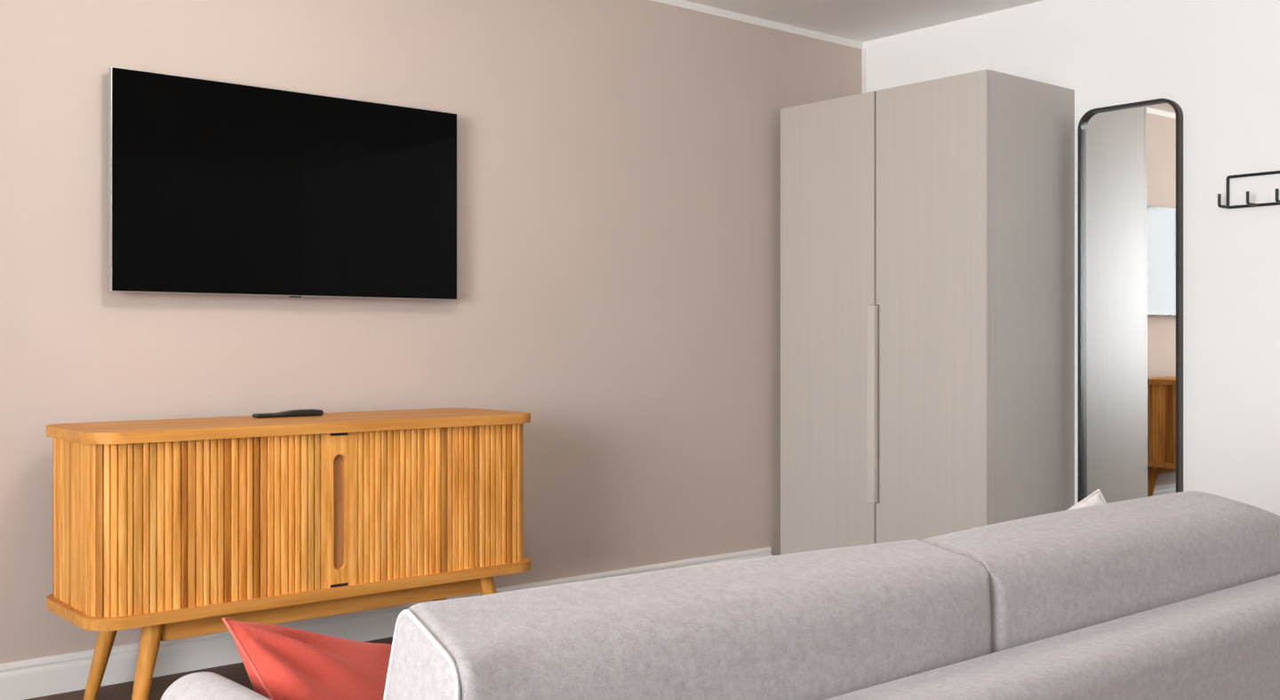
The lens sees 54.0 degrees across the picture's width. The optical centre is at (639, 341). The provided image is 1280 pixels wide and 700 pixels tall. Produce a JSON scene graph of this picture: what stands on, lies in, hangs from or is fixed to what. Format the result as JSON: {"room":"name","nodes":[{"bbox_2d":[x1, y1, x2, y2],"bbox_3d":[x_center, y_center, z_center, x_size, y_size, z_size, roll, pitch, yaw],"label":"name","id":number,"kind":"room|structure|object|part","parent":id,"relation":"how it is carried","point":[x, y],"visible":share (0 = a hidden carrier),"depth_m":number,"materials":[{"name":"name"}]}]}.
{"room":"living room","nodes":[
{"label":"living room","id":0,"kind":"room"},
{"bbox_2d":[24,637,392,699],"bbox_3d":[0.063,1.050,1.102,7.860,0.100,6.240,0,0,-40],"label":"floor","id":1,"kind":"structure","parent":0,"point":[236,673],"depth_m":3.65,"materials":[{"name":"brown wood"}]},
{"bbox_2d":[46,408,530,699],"bbox_3d":[-0.983,0.615,3.719,1.365,0.771,0.463,0,0,-40],"label":"sideboard","id":2,"kind":"object","parent":1,"relation":"on","point":[171,530],"visible":0.91,"depth_m":3.45,"materials":[{"name":"brown wood"}]},
{"bbox_3d":[-1.487,0.862,3.490,0.113,0.276,0.052,0,0,-20],"label":"leg","id":3,"kind":"part","parent":2,"relation":"part of","materials":[{"name":"brown wood"}]},
{"bbox_3d":[-1.278,0.862,3.246,0.052,0.276,0.109,0,0,30],"label":"leg","id":4,"kind":"part","parent":2,"relation":"part of","materials":[{"name":"brown wood"}]},
{"bbox_3d":[-1.222,0.476,3.325,0.705,0.437,0.292,0,0,-9],"label":"sliding door","id":5,"kind":"part","parent":2,"relation":"part of","materials":[{"name":"brown wood"}]},
{"bbox_2d":[252,408,323,417],"bbox_3d":[-1.064,0.218,3.803,0.210,0.020,0.042,0,0,-36],"label":"remote control","id":6,"kind":"object","parent":2,"relation":"on","point":[294,412],"visible":1,"depth_m":3.79,"materials":[{"name":"black plastic"}]},
{"bbox_3d":[-0.983,0.243,3.719,1.365,0.029,0.463,0,0,-40],"label":"panel","id":7,"kind":"part","parent":2,"relation":"part of","materials":[{"name":"brown wood"}]},
{"bbox_3d":[-0.983,0.710,3.719,1.365,0.029,0.463,0,0,-40],"label":"panel","id":8,"kind":"part","parent":2,"relation":"part of","materials":[{"name":"brown wood"}]},
{"bbox_3d":[-0.875,0.476,3.540,0.053,0.437,0.016,0,0,-40],"label":"door handle","id":9,"kind":"part","parent":2,"relation":"part of","materials":[{"name":"brown wood"}]},
{"bbox_3d":[-0.833,0.476,3.575,0.053,0.437,0.016,0,0,-40],"label":"door handle","id":10,"kind":"part","parent":2,"relation":"part of","materials":[{"name":"brown wood"}]},
{"bbox_3d":[-0.559,0.476,3.884,0.294,0.437,0.714,0,0,19],"label":"sliding door","id":11,"kind":"part","parent":2,"relation":"part of","materials":[{"name":"brown wood"}]},
{"bbox_3d":[-0.462,0.862,3.937,0.109,0.276,0.052,0,0,-20],"label":"leg","id":12,"kind":"part","parent":2,"relation":"part of","materials":[{"name":"brown wood"}]},
{"bbox_2d":[160,491,1279,699],"bbox_3d":[0.410,0.636,2.008,2.140,0.727,0.825,0,0,-40],"label":"sofa","id":13,"kind":"object","parent":1,"relation":"on","point":[1172,596],"visible":1,"depth_m":1.59,"materials":[{"name":"fabric"}]},
{"bbox_3d":[-0.388,0.658,1.390,0.100,0.480,0.620,0,0,-40],"label":"armrest","id":14,"kind":"part","parent":13,"relation":"part of","materials":[{"name":"fabric"}]},
{"bbox_2d":[222,617,391,699],"bbox_3d":[-0.340,0.533,1.678,0.295,0.351,0.439,0,0,30],"label":"throw pillow","id":15,"kind":"object","parent":13,"relation":"on","point":[281,663],"visible":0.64,"depth_m":1.63,"materials":[{"name":"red fabric"}]},
{"bbox_3d":[-0.340,0.533,1.678,0.291,0.347,0.436,0,0,30],"label":"panel","id":16,"kind":"part","parent":15,"relation":"part of","materials":[{"name":"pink fabric"}]},
{"bbox_2d":[387,539,991,699],"bbox_3d":[0.093,0.436,1.544,0.897,0.327,0.256,0,0,-40],"label":"cushion","id":17,"kind":"object","parent":13,"relation":"on","point":[826,624],"depth_m":1.42,"materials":[{"name":"fabric"}]},
{"bbox_3d":[0.629,0.657,1.748,2.140,0.485,0.145,0,0,-40],"label":"frame","id":18,"kind":"part","parent":13,"relation":"part of","materials":[{"name":"fabric"}]},
{"bbox_2d":[1067,488,1107,510],"bbox_3d":[0.888,0.507,2.565,0.407,0.408,0.104,0,0,-5],"label":"throw pillow","id":19,"kind":"object","parent":13,"relation":"on","point":[1095,499],"visible":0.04,"depth_m":2.57,"materials":[{"name":"white fabric"}]},
{"bbox_3d":[0.888,0.507,2.545,0.402,0.402,0.062,0,0,-3],"label":"panel","id":20,"kind":"part","parent":19,"relation":"part of","materials":[{"name":"white fabric"}]},
{"bbox_2d":[921,491,1279,654],"bbox_3d":[0.811,0.441,2.152,1.044,0.318,0.256,0,0,-40],"label":"cushion","id":21,"kind":"object","parent":13,"relation":"on","point":[1058,573],"depth_m":1.96,"materials":[{"name":"fabric"}]},
{"bbox_2d":[780,69,1074,554],"bbox_3d":[1.161,-0.002,5.217,0.624,2.004,1.042,0,0,-40],"label":"wardrobe","id":22,"kind":"object","parent":1,"relation":"on","point":[927,228],"visible":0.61,"depth_m":4.92,"materials":[{"name":"laminate"}]},
{"bbox_3d":[0.779,-0.029,5.237,0.019,1.948,0.514,0,0,-40],"label":"door","id":23,"kind":"part","parent":22,"relation":"part of","materials":[{"name":"laminate"}]},
{"bbox_3d":[0.929,0.251,5.026,0.024,0.788,0.038,0,0,-40],"label":"handle","id":24,"kind":"part","parent":22,"relation":"part of","materials":[{"name":"grey wood"}]},
{"bbox_3d":[1.118,-0.029,4.837,0.019,1.948,0.516,0,0,-40],"label":"door","id":25,"kind":"part","parent":22,"relation":"part of","materials":[{"name":"laminate"}]},
{"bbox_2d":[0,0,861,663],"bbox_3d":[-1.914,-0.196,3.437,7.860,2.391,0.120,0,0,-40],"label":"wall","id":26,"kind":"structure","parent":0,"point":[619,161],"depth_m":4.57,"materials":[{"name":"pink paint"}]},
{"bbox_2d":[108,66,456,300],"bbox_3d":[-1.096,-0.464,4.008,1.159,0.652,0.066,0,0,-40],"label":"television","id":27,"kind":"object","parent":26,"relation":"attached to","point":[215,187],"visible":1,"depth_m":3.92,"materials":[{"name":"black metal"}]},
{"bbox_2d":[0,547,772,699],"bbox_3d":[-2.105,0.947,3.187,7.005,0.107,0.016,0,0,-40],"label":"baseboard","id":28,"kind":"structure","parent":26,"relation":"attached to","point":[38,677],"depth_m":3.81,"materials":[{"name":"white paint"}]},
{"bbox_2d":[648,0,862,49],"bbox_3d":[-1.873,-1.375,3.389,7.620,0.033,0.006,0,0,-40],"label":"trim","id":29,"kind":"structure","parent":26,"relation":"attached to","point":[682,4],"depth_m":5.41,"materials":[{"name":"white paint"}]},
{"bbox_2d":[685,0,1043,42],"bbox_3d":[0.063,-1.441,1.102,7.860,0.100,6.240,0,0,-40],"label":"ceiling","id":30,"kind":"structure","parent":0,"point":[860,20],"depth_m":5.32,"materials":[{"name":"paint"}]},
{"bbox_2d":[861,0,1279,516],"bbox_3d":[3.056,-0.196,3.556,0.120,2.391,6.120,0,0,-40],"label":"wall","id":31,"kind":"structure","parent":0,"point":[1219,60],"depth_m":4.61,"materials":[{"name":"white paint"}]},
{"bbox_2d":[862,48,866,93],"bbox_3d":[1.043,-0.179,5.838,0.004,2.358,0.024,0,0,-40],"label":"trim","id":32,"kind":"structure","parent":31,"relation":"attached to","point":[864,51],"depth_m":5.84,"materials":[{"name":"white paint"}]},
{"bbox_2d":[1077,98,1183,503],"bbox_3d":[1.878,-0.073,4.829,0.034,1.676,0.412,0,0,-40],"label":"wall mirror","id":33,"kind":"object","parent":31,"relation":"attached to","point":[1130,156],"visible":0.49,"depth_m":4.83,"materials":[{"name":"black mirror"}]},
{"bbox_2d":[1217,170,1279,208],"bbox_3d":[2.248,-0.539,4.351,0.086,0.121,0.471,0,0,-40],"label":"coat rack","id":34,"kind":"object","parent":31,"relation":"attached to","point":[1277,201],"visible":1,"depth_m":4.49,"materials":[{"name":"black metal"}]}
]}

